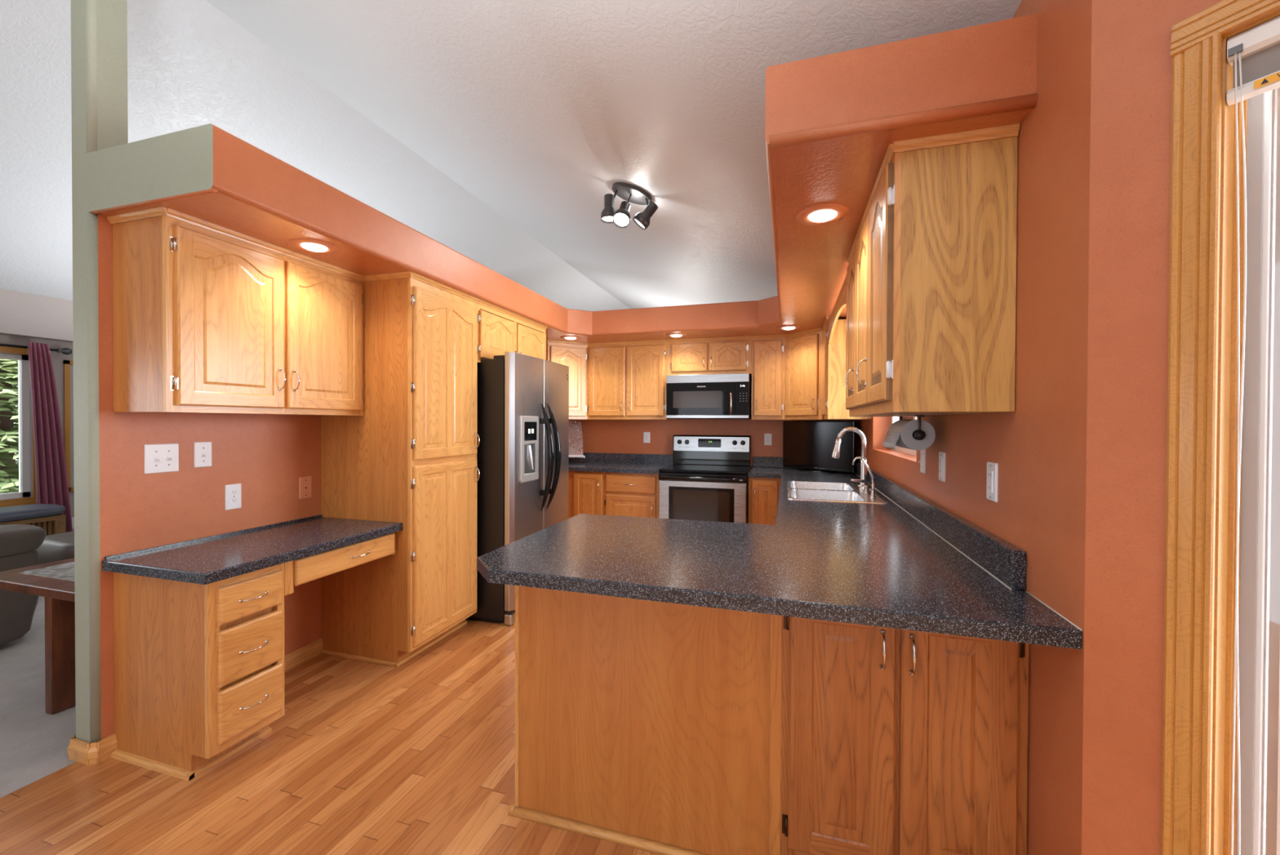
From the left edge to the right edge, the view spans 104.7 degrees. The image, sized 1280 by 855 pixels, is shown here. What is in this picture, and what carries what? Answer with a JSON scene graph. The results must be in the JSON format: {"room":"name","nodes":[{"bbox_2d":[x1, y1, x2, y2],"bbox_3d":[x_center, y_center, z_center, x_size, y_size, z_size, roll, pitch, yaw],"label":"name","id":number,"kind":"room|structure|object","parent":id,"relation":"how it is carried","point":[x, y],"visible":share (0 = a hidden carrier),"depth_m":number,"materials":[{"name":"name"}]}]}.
{"room":"kitchen","nodes":[
{"label":"kitchen","id":0,"kind":"room"},
{"bbox_2d":[0,288,74,531],"bbox_3d":[-5.554,-0.029,6.152,0.330,2.600,13.800,0,1,17],"label":"wall","id":1,"kind":"structure","parent":0,"point":[25,317],"depth_m":4.80,"materials":[{"name":"beige paint"}]},
{"bbox_2d":[0,346,36,506],"bbox_3d":[-6.645,0.004,2.684,0.130,1.530,4.650,0,1,17],"label":"window","id":2,"kind":"structure","parent":1,"relation":"in","point":[23,360],"depth_m":4.82,"materials":[{"name":"brown wood"}]},
{"bbox_2d":[0,342,71,355],"bbox_3d":[-6.165,-0.762,3.909,0.136,0.071,2.365,0,1,17],"label":"curtain rod","id":3,"kind":"object","parent":1,"relation":"attached to","point":[67,351],"visible":0.9,"depth_m":4.91,"materials":[{"name":"grey metal"}]},
{"bbox_2d":[27,342,72,532],"bbox_3d":[-5.792,0.172,4.860,0.111,1.981,0.301,0,1,17],"label":"curtain","id":4,"kind":"object","parent":3,"relation":"hanging from","point":[51,470],"visible":0.8,"depth_m":4.81,"materials":[{"name":"purple fabric"}]},
{"bbox_2d":[62,360,74,491],"bbox_3d":[-5.738,-0.019,5.554,0.020,1.350,1.050,0,1,17],"label":"trim","id":5,"kind":"structure","parent":1,"relation":"attached to","point":[68,364],"depth_m":5.08,"materials":[{"name":"brown wood"}]},
{"bbox_2d":[71,516,74,528],"bbox_3d":[-5.888,0.990,5.096,0.009,0.117,0.072,0,1,17],"label":"outlet","id":6,"kind":"object","parent":1,"relation":"attached to","point":[73,517],"visible":0.16,"depth_m":5.12,"materials":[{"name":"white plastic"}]},
{"bbox_2d":[71,0,321,742],"bbox_3d":[-1.637,-0.552,3.845,0.132,3.720,3.964,0,1,17],"label":"wall","id":7,"kind":"structure","parent":0,"point":[120,508],"depth_m":1.99,"materials":[{"name":"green paint"}]},
{"bbox_2d":[67,733,117,765],"bbox_3d":[-2.171,1.281,2.108,0.167,0.082,0.340,0,1,17],"label":"baseboard","id":8,"kind":"structure","parent":7,"relation":"attached to","point":[87,753],"depth_m":1.95,"materials":[{"name":"brown wood"}]},
{"bbox_2d":[90,187,217,213],"bbox_3d":[-1.821,-0.843,1.839,0.666,0.020,0.020,0,1,17],"label":"trim","id":9,"kind":"structure","parent":7,"relation":"attached to","point":[211,190],"depth_m":1.82,"materials":[{"name":"paint"}]},
{"bbox_2d":[144,443,178,473],"bbox_3d":[-2.072,0.134,2.147,0.022,0.125,0.122,0,1,17],"label":"light switch","id":10,"kind":"object","parent":7,"relation":"attached to","point":[158,458],"visible":1,"depth_m":2.14,"materials":[{"name":"white plastic"}]},
{"bbox_2d":[193,441,211,467],"bbox_3d":[-2.026,0.126,2.297,0.022,0.117,0.072,0,1,17],"label":"light switch","id":11,"kind":"object","parent":7,"relation":"attached to","point":[202,450],"visible":1,"depth_m":2.29,"materials":[{"name":"white plastic"}]},
{"bbox_2d":[225,483,241,510],"bbox_3d":[-1.996,0.340,2.426,0.009,0.122,0.072,0,1,17],"label":"outlet","id":12,"kind":"object","parent":7,"relation":"attached to","point":[233,491],"visible":1,"depth_m":2.42,"materials":[{"name":"white plastic"}]},
{"bbox_2d":[230,488,237,495],"bbox_3d":[-1.993,0.320,2.425,0.003,0.029,0.033,0,1,17],"label":"socket","id":13,"kind":"object","parent":12,"relation":"attached to","point":[233,491],"depth_m":2.42,"materials":[{"name":"white plastic"}]},
{"bbox_2d":[230,497,237,503],"bbox_3d":[-1.993,0.360,2.425,0.003,0.029,0.033,0,1,17],"label":"socket","id":14,"kind":"object","parent":12,"relation":"attached to","point":[233,500],"depth_m":2.42,"materials":[{"name":"white plastic"}]},
{"bbox_2d":[106,206,364,415],"bbox_3d":[-1.819,-0.455,2.372,0.369,0.781,0.940,0,1,17],"label":"upper cabinet","id":15,"kind":"object","parent":7,"relation":"attached to","point":[208,317],"visible":1,"depth_m":2.09,"materials":[{"name":"brown wood"}]},
{"bbox_2d":[284,638,323,671],"bbox_3d":[-1.950,1.277,2.588,0.014,0.082,0.634,0,1,17],"label":"baseboard","id":16,"kind":"structure","parent":7,"relation":"attached to","point":[295,657],"depth_m":2.77,"materials":[{"name":"brown wood"}]},
{"bbox_2d":[298,475,311,499],"bbox_3d":[-1.886,0.340,2.788,0.011,0.124,0.072,0,1,17],"label":"cover plate","id":17,"kind":"object","parent":7,"relation":"attached to","point":[304,482],"visible":1,"depth_m":2.78,"materials":[{"name":"brown plastic"}]},
{"bbox_2d":[476,298,547,362],"bbox_3d":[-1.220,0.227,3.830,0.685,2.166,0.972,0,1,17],"label":"upper cabinet","id":18,"kind":"object","parent":7,"relation":"attached to","point":[500,331],"visible":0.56,"depth_m":3.58,"materials":[{"name":"brown wood"}]},
{"bbox_2d":[546,339,587,419],"bbox_3d":[-0.833,-0.477,5.208,0.627,0.781,0.668,0,1,17],"label":"upper cabinet","id":19,"kind":"object","parent":7,"relation":"attached to","point":[574,355],"visible":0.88,"depth_m":5.03,"materials":[{"name":"brown wood"}]},
{"bbox_2d":[0,595,657,854],"bbox_3d":[-1.596,1.352,1.846,10.500,0.050,7.800,0,1,17],"label":"floor","id":20,"kind":"structure","parent":0,"point":[416,756],"depth_m":1.87,"materials":[{"name":"brown wood"}]},
{"bbox_2d":[0,524,46,645],"bbox_3d":[-4.399,0.945,2.367,1.054,0.704,1.847,0,1,17],"label":"sofa","id":21,"kind":"object","parent":20,"relation":"on","point":[19,543],"visible":0.84,"depth_m":2.94,"materials":[{"name":"leather"}]},
{"bbox_2d":[0,524,46,557],"bbox_3d":[-3.952,0.684,2.598,0.321,0.183,1.153,0,1,17],"label":"cushion","id":22,"kind":"object","parent":21,"relation":"on","point":[16,540],"depth_m":2.96,"materials":[{"name":"leather"}]},
{"bbox_2d":[0,503,66,535],"bbox_3d":[-5.858,1.012,3.741,0.471,0.561,2.068,0,1,17],"label":"window bench","id":23,"kind":"object","parent":20,"relation":"on","point":[48,517],"visible":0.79,"depth_m":4.49,"materials":[{"name":"brown wood"}]},
{"bbox_2d":[0,557,75,714],"bbox_3d":[-2.679,1.019,2.753,0.900,0.590,0.978,0,1,17],"label":"side table","id":24,"kind":"object","parent":20,"relation":"on","point":[54,581],"visible":0.2,"depth_m":2.30,"materials":[{"name":"brown wood"}]},
{"bbox_2d":[35,531,74,564],"bbox_3d":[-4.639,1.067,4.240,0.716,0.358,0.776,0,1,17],"label":"armchair","id":25,"kind":"object","parent":20,"relation":"on","point":[60,546],"visible":0.09,"depth_m":3.86,"materials":[{"name":"leather"}]},
{"bbox_2d":[110,563,284,781],"bbox_3d":[-1.807,0.948,2.046,0.592,0.752,0.312,0,1,17],"label":"base cabinet","id":26,"kind":"object","parent":20,"relation":"on","point":[199,677],"visible":0.99,"depth_m":1.93,"materials":[{"name":"brown wood"}]},
{"bbox_2d":[101,514,402,584],"bbox_3d":[-1.723,0.540,2.340,0.582,0.053,0.963,0,1,17],"label":"countertop","id":27,"kind":"structure","parent":26,"relation":"on","point":[206,560],"depth_m":2.14,"materials":[{"name":"stone"}]},
{"bbox_2d":[284,532,395,595],"bbox_3d":[-1.571,0.645,2.466,0.384,0.152,0.630,0,1,17],"label":"drawer","id":28,"kind":"object","parent":27,"relation":"attached to","point":[306,569],"visible":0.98,"depth_m":2.34,"materials":[{"name":"brown wood"}]},
{"bbox_2d":[320,271,479,666],"bbox_3d":[-1.450,0.233,3.066,0.687,2.166,0.622,0,1,17],"label":"pantry cabinet","id":29,"kind":"object","parent":20,"relation":"on","point":[411,460],"visible":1,"depth_m":2.80,"materials":[{"name":"brown wood"}]},
{"bbox_2d":[466,351,568,625],"bbox_3d":[-1.059,0.403,3.791,0.981,1.815,0.906,0,1,17],"label":"refrigerator","id":30,"kind":"object","parent":20,"relation":"on","point":[522,455],"visible":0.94,"depth_m":3.33,"materials":[{"name":"silver metal"}]},
{"bbox_2d":[568,471,604,518],"bbox_3d":[-0.699,0.863,5.183,0.898,0.872,0.644,0,1,17],"label":"base cabinet","id":31,"kind":"object","parent":20,"relation":"on","point":[586,490],"visible":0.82,"depth_m":4.83,"materials":[{"name":"brown wood"}]},
{"bbox_2d":[568,452,672,474],"bbox_3d":[-0.431,0.355,5.112,1.463,0.144,0.637,0,1,17],"label":"countertop","id":32,"kind":"structure","parent":31,"relation":"on","point":[593,461],"depth_m":5.22,"materials":[{"name":"stone"}]},
{"bbox_2d":[568,420,585,457],"bbox_3d":[-0.766,0.130,5.394,0.328,0.413,0.103,0,1,10],"label":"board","id":33,"kind":"object","parent":32,"relation":"on","point":[575,440],"visible":0.55,"depth_m":5.38,"materials":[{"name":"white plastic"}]},
{"bbox_2d":[604,471,658,518],"bbox_3d":[-0.003,0.868,4.974,0.553,0.872,0.644,0,1,17],"label":"base cabinet","id":34,"kind":"object","parent":20,"relation":"on","point":[626,494],"visible":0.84,"depth_m":4.70,"materials":[{"name":"brown wood"}]},
{"bbox_2d":[658,434,751,523],"bbox_3d":[0.636,0.685,4.725,0.803,1.207,0.743,0,1,17],"label":"range","id":35,"kind":"object","parent":20,"relation":"on","point":[694,489],"visible":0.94,"depth_m":4.49,"materials":[{"name":"black"}]},
{"bbox_2d":[658,463,751,475],"bbox_3d":[0.640,0.399,4.726,0.800,0.030,0.605,0,1,17],"label":"cooktop","id":36,"kind":"object","parent":35,"relation":"in","point":[674,468],"depth_m":4.54,"materials":[{"name":"black glass"}]},
{"bbox_2d":[748,476,781,524],"bbox_3d":[1.187,0.876,4.618,0.303,0.872,0.644,0,1,17],"label":"base cabinet","id":37,"kind":"object","parent":20,"relation":"on","point":[763,492],"visible":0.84,"depth_m":4.35,"materials":[{"name":"brown wood"}]},
{"bbox_2d":[507,585,1029,854],"bbox_3d":[0.358,0.899,1.766,1.512,0.872,0.684,0,1,17],"label":"base cabinet","id":38,"kind":"object","parent":20,"relation":"on","point":[653,726],"visible":0.88,"depth_m":1.47,"materials":[{"name":"brown wood"}]},
{"bbox_2d":[476,456,1082,648],"bbox_3d":[0.736,0.378,3.099,1.563,0.144,3.822,0,1,17],"label":"countertop","id":39,"kind":"structure","parent":38,"relation":"on","point":[909,562],"depth_m":1.50,"materials":[{"name":"stone"}]},
{"bbox_2d":[782,421,856,473],"bbox_3d":[1.604,0.172,4.460,0.150,0.456,0.699,0,1,-39],"label":"television","id":40,"kind":"object","parent":39,"relation":"on","point":[806,445],"visible":1,"depth_m":4.43,"materials":[{"name":"black plastic"}]},
{"bbox_2d":[787,480,888,503],"bbox_3d":[1.231,0.493,3.198,0.530,0.175,0.935,0,1,17],"label":"sink","id":41,"kind":"object","parent":39,"relation":"in","point":[797,490],"visible":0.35,"depth_m":3.20,"materials":[{"name":"silver metal"}]},
{"bbox_2d":[857,484,869,493],"bbox_3d":[1.377,0.379,3.036,0.064,0.057,0.036,0,1,17],"label":"soap dispenser","id":42,"kind":"object","parent":41,"relation":"on","point":[866,489],"visible":1,"depth_m":3.03,"materials":[{"name":"silver metal"}]},
{"bbox_2d":[831,426,866,489],"bbox_3d":[1.378,0.201,3.233,0.228,0.409,0.119,0,1,17],"label":"faucet","id":43,"kind":"object","parent":39,"relation":"on","point":[836,452],"visible":0.88,"depth_m":3.23,"materials":[{"name":"silver metal"}]},
{"bbox_2d":[852,456,875,497],"bbox_3d":[1.307,0.289,2.878,0.130,0.239,0.034,0,1,17],"label":"tap","id":44,"kind":"object","parent":39,"relation":"on","point":[873,492],"visible":1,"depth_m":2.86,"materials":[{"name":"silver metal"}]},
{"bbox_2d":[0,0,1022,311],"bbox_3d":[-0.580,-1.901,4.647,10.400,1.410,13.800,0,1,17],"label":"ceiling","id":45,"kind":"structure","parent":0,"point":[498,132],"depth_m":3.16,"materials":[{"name":"white paint"}]},
{"bbox_2d":[600,182,657,230],"bbox_3d":[-0.085,-1.630,3.681,0.378,0.368,0.335,0,1,-30],"label":"ceiling spotlight","id":46,"kind":"object","parent":45,"relation":"attached to","point":[620,217],"visible":1,"depth_m":3.62,"materials":[{"name":"grey metal"}]},
{"bbox_2d":[568,418,853,467],"bbox_3d":[0.463,0.105,5.244,3.360,2.395,0.130,0,1,17],"label":"wall","id":47,"kind":"structure","parent":0,"point":[599,436],"depth_m":5.23,"materials":[{"name":"paint"}]},
{"bbox_2d":[568,452,672,464],"bbox_3d":[-0.430,0.335,5.116,1.461,0.104,0.629,0,1,17],"label":"backsplash","id":48,"kind":"structure","parent":47,"relation":"attached to","point":[665,459],"depth_m":5.34,"materials":[{"name":"stone"}]},
{"bbox_2d":[586,339,674,419],"bbox_3d":[-0.105,-0.474,5.134,0.854,0.781,0.392,0,1,17],"label":"upper cabinet","id":49,"kind":"object","parent":47,"relation":"attached to","point":[626,380],"visible":1,"depth_m":4.98,"materials":[{"name":"brown wood"}]},
{"bbox_2d":[643,431,649,442],"bbox_3d":[0.072,0.107,5.288,0.072,0.117,0.009,0,1,17],"label":"outlet","id":50,"kind":"object","parent":47,"relation":"attached to","point":[646,434],"visible":1,"depth_m":5.29,"materials":[{"name":"white plastic"}]},
{"bbox_2d":[666,336,751,376],"bbox_3d":[0.698,-0.685,4.892,0.816,0.348,0.392,0,1,17],"label":"upper cabinet","id":51,"kind":"object","parent":47,"relation":"attached to","point":[719,355],"visible":1,"depth_m":4.74,"materials":[{"name":"brown wood"}]},
{"bbox_2d":[666,373,751,418],"bbox_3d":[0.687,-0.295,4.864,0.788,0.420,0.452,0,1,17],"label":"microwave","id":52,"kind":"object","parent":51,"relation":"attached to","point":[705,396],"visible":0.98,"depth_m":4.67,"materials":[{"name":"black"}]},
{"bbox_2d":[764,433,772,444],"bbox_3d":[1.278,0.118,4.927,0.072,0.117,0.009,0,1,17],"label":"outlet","id":53,"kind":"object","parent":47,"relation":"attached to","point":[767,437],"visible":1,"depth_m":4.92,"materials":[{"name":"white plastic"}]},
{"bbox_2d":[751,334,785,419],"bbox_3d":[1.237,-0.465,4.732,0.307,0.781,0.392,0,1,17],"label":"upper cabinet","id":54,"kind":"object","parent":47,"relation":"attached to","point":[768,353],"visible":0.99,"depth_m":4.58,"materials":[{"name":"brown wood"}]},
{"bbox_2d":[752,456,791,467],"bbox_3d":[1.565,0.345,4.834,0.901,0.104,0.022,0,1,17],"label":"backsplash","id":55,"kind":"structure","parent":47,"relation":"attached to","point":[757,461],"depth_m":4.91,"materials":[{"name":"stone"}]},
{"bbox_2d":[784,327,823,419],"bbox_3d":[1.638,-0.461,4.496,0.645,0.781,0.616,0,1,17],"label":"upper cabinet","id":56,"kind":"object","parent":47,"relation":"attached to","point":[803,349],"visible":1,"depth_m":4.36,"materials":[{"name":"brown wood"}]},
{"bbox_2d":[853,0,1092,854],"bbox_3d":[2.473,0.045,5.817,0.200,2.520,10.038,0,1,17],"label":"wall","id":57,"kind":"structure","parent":0,"point":[1038,448],"depth_m":1.19,"materials":[{"name":"paint"}]},
{"bbox_2d":[817,316,871,419],"bbox_3d":[1.625,-0.456,3.961,0.361,0.781,0.468,0,1,17],"label":"upper cabinet","id":58,"kind":"object","parent":57,"relation":"attached to","point":[833,397],"visible":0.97,"depth_m":3.76,"materials":[{"name":"brown wood"}]},
{"bbox_2d":[827,275,846,344],"bbox_3d":[1.252,-0.722,3.125,0.023,0.185,1.340,0,1,17],"label":"window valance","id":59,"kind":"object","parent":58,"relation":"attached to","point":[841,302],"visible":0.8,"depth_m":3.10,"materials":[{"name":"brown wood"}]},
{"bbox_2d":[890,416,916,455],"bbox_3d":[1.671,-0.304,2.973,0.050,0.935,1.280,0,1,17],"label":"window","id":60,"kind":"structure","parent":57,"relation":"in","point":[894,419],"depth_m":3.22,"materials":[{"name":"white plastic"}]},
{"bbox_2d":[768,93,1038,147],"bbox_3d":[0.696,-0.839,1.359,0.658,0.033,0.033,0,1,17],"label":"trim","id":61,"kind":"structure","parent":57,"relation":"attached to","point":[1029,100],"depth_m":1.34,"materials":[{"name":"paint"}]},
{"bbox_2d":[918,448,925,473],"bbox_3d":[1.298,0.152,2.280,0.021,0.117,0.072,0,1,17],"label":"light switch","id":62,"kind":"object","parent":57,"relation":"attached to","point":[922,462],"visible":0.85,"depth_m":2.27,"materials":[{"name":"white plastic"}]},
{"bbox_2d":[845,123,1020,416],"bbox_3d":[1.013,-0.439,1.912,0.359,0.781,1.084,0,1,17],"label":"upper cabinet","id":63,"kind":"object","parent":57,"relation":"attached to","point":[931,268],"visible":1,"depth_m":1.41,"materials":[{"name":"brown wood"}]},
{"bbox_2d":[899,414,925,439],"bbox_3d":[1.155,0.000,2.111,0.042,0.100,0.363,0,1,17],"label":"paper towel holder","id":64,"kind":"object","parent":63,"relation":"attached to","point":[919,434],"visible":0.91,"depth_m":1.95,"materials":[{"name":"grey metal"}]},
{"bbox_2d":[882,419,935,450],"bbox_3d":[1.146,0.029,2.118,0.145,0.124,0.285,0,1,17],"label":"paper towel roll","id":65,"kind":"object","parent":64,"relation":"hanging from","point":[900,433],"visible":0.87,"depth_m":1.99,"materials":[{"name":"grey paper"}]},
{"bbox_2d":[854,460,1026,590],"bbox_3d":[1.505,0.362,3.002,0.033,0.104,3.563,0,1,17],"label":"backsplash","id":66,"kind":"structure","parent":57,"relation":"attached to","point":[1005,561],"depth_m":1.66,"materials":[{"name":"stone"}]},
{"bbox_2d":[938,451,945,481],"bbox_3d":[1.220,0.158,1.997,0.009,0.117,0.072,0,1,17],"label":"outlet","id":67,"kind":"object","parent":57,"relation":"attached to","point":[941,455],"visible":1,"depth_m":1.98,"materials":[{"name":"white plastic"}]},
{"bbox_2d":[938,457,942,475],"bbox_3d":[1.217,0.158,1.998,0.003,0.068,0.034,0,1,17],"label":"socket","id":68,"kind":"object","parent":67,"relation":"attached to","point":[940,460],"depth_m":1.99,"materials":[{"name":"white plastic"}]},
{"bbox_2d":[986,461,998,502],"bbox_3d":[1.073,0.165,1.509,0.009,0.117,0.072,0,1,17],"label":"outlet","id":69,"kind":"object","parent":57,"relation":"attached to","point":[992,467],"visible":1,"depth_m":1.50,"materials":[{"name":"white plastic"}]},
{"bbox_2d":[987,470,992,493],"bbox_3d":[1.070,0.165,1.510,0.003,0.068,0.034,0,1,17],"label":"socket","id":70,"kind":"object","parent":69,"relation":"attached to","point":[989,472],"depth_m":1.51,"materials":[{"name":"white plastic"}]},
{"bbox_2d":[1081,0,1222,854],"bbox_3d":[1.844,0.102,-0.518,0.120,2.520,3.600,0,1,-28],"label":"wall","id":71,"kind":"structure","parent":0,"point":[1131,79],"depth_m":0.98,"materials":[{"name":"paint"}]},
{"bbox_2d":[90,13,1037,343],"bbox_3d":[-0.051,-0.962,3.309,3.211,0.229,3.854,0,1,17],"label":"soffit","id":72,"kind":"object","parent":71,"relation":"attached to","point":[260,195],"depth_m":1.85,"materials":[{"name":"paint"}]},
{"bbox_2d":[288,238,338,253],"bbox_3d":[-1.514,-0.834,2.297,0.196,0.018,0.196,0,1,17],"label":"recessed light","id":73,"kind":"object","parent":72,"relation":"in","point":[313,246],"visible":1,"depth_m":2.27,"materials":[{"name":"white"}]},
{"bbox_2d":[560,335,581,339],"bbox_3d":[-0.665,-0.854,4.733,0.196,0.018,0.196,0,1,17],"label":"recessed light","id":74,"kind":"object","parent":72,"relation":"in","point":[567,337],"visible":1,"depth_m":4.70,"materials":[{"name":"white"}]},
{"bbox_2d":[666,333,686,337],"bbox_3d":[0.336,-0.848,4.575,0.196,0.018,0.196,0,1,17],"label":"recessed light","id":75,"kind":"object","parent":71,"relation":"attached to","point":[671,335],"visible":1,"depth_m":4.54,"materials":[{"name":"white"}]},
{"bbox_2d":[777,324,800,329],"bbox_3d":[1.264,-0.841,4.194,0.196,0.018,0.196,0,1,17],"label":"recessed light","id":76,"kind":"object","parent":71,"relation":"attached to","point":[786,326],"visible":1,"depth_m":4.16,"materials":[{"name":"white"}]},
{"bbox_2d":[795,203,849,225],"bbox_3d":[0.713,-0.822,1.929,0.196,0.018,0.196,0,1,17],"label":"recessed light","id":77,"kind":"object","parent":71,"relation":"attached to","point":[828,213],"visible":1,"depth_m":1.91,"materials":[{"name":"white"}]},
{"bbox_2d":[1161,0,1279,854],"bbox_3d":[1.502,0.308,0.117,0.159,2.093,1.916,0,1,-28],"label":"door","id":78,"kind":"structure","parent":71,"relation":"in","point":[1202,444],"depth_m":0.89,"materials":[{"name":"brown wood"}]},
{"bbox_2d":[1226,15,1279,854],"bbox_3d":[1.456,0.216,0.091,0.030,1.778,1.784,0,1,-28],"label":"vertical blind","id":79,"kind":"object","parent":71,"relation":"attached to","point":[1254,54],"visible":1,"depth_m":0.85,"materials":[{"name":"white plastic"}]},
{"bbox_3d":[-17.587,1.873,6.325,22.700,0.100,26.000,0,1,17],"label":"floor","id":80,"kind":"structure","parent":0,"visible":0},
{"bbox_2d":[0,358,18,493],"bbox_3d":[-8.806,-1.145,6.712,3.490,6.003,3.431,0,1,17],"label":"spruce tree","id":81,"kind":"object","parent":80,"relation":"on","point":[9,412],"visible":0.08,"depth_m":6.58,"materials":[{"name":"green plant"}]},
{"bbox_2d":[12,371,18,469],"bbox_3d":[-11.345,-1.663,9.441,3.590,7.038,3.832,0,1,-40],"label":"spruce tree","id":82,"kind":"object","parent":80,"relation":"on","point":[12,371],"visible":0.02,"depth_m":9.10,"materials":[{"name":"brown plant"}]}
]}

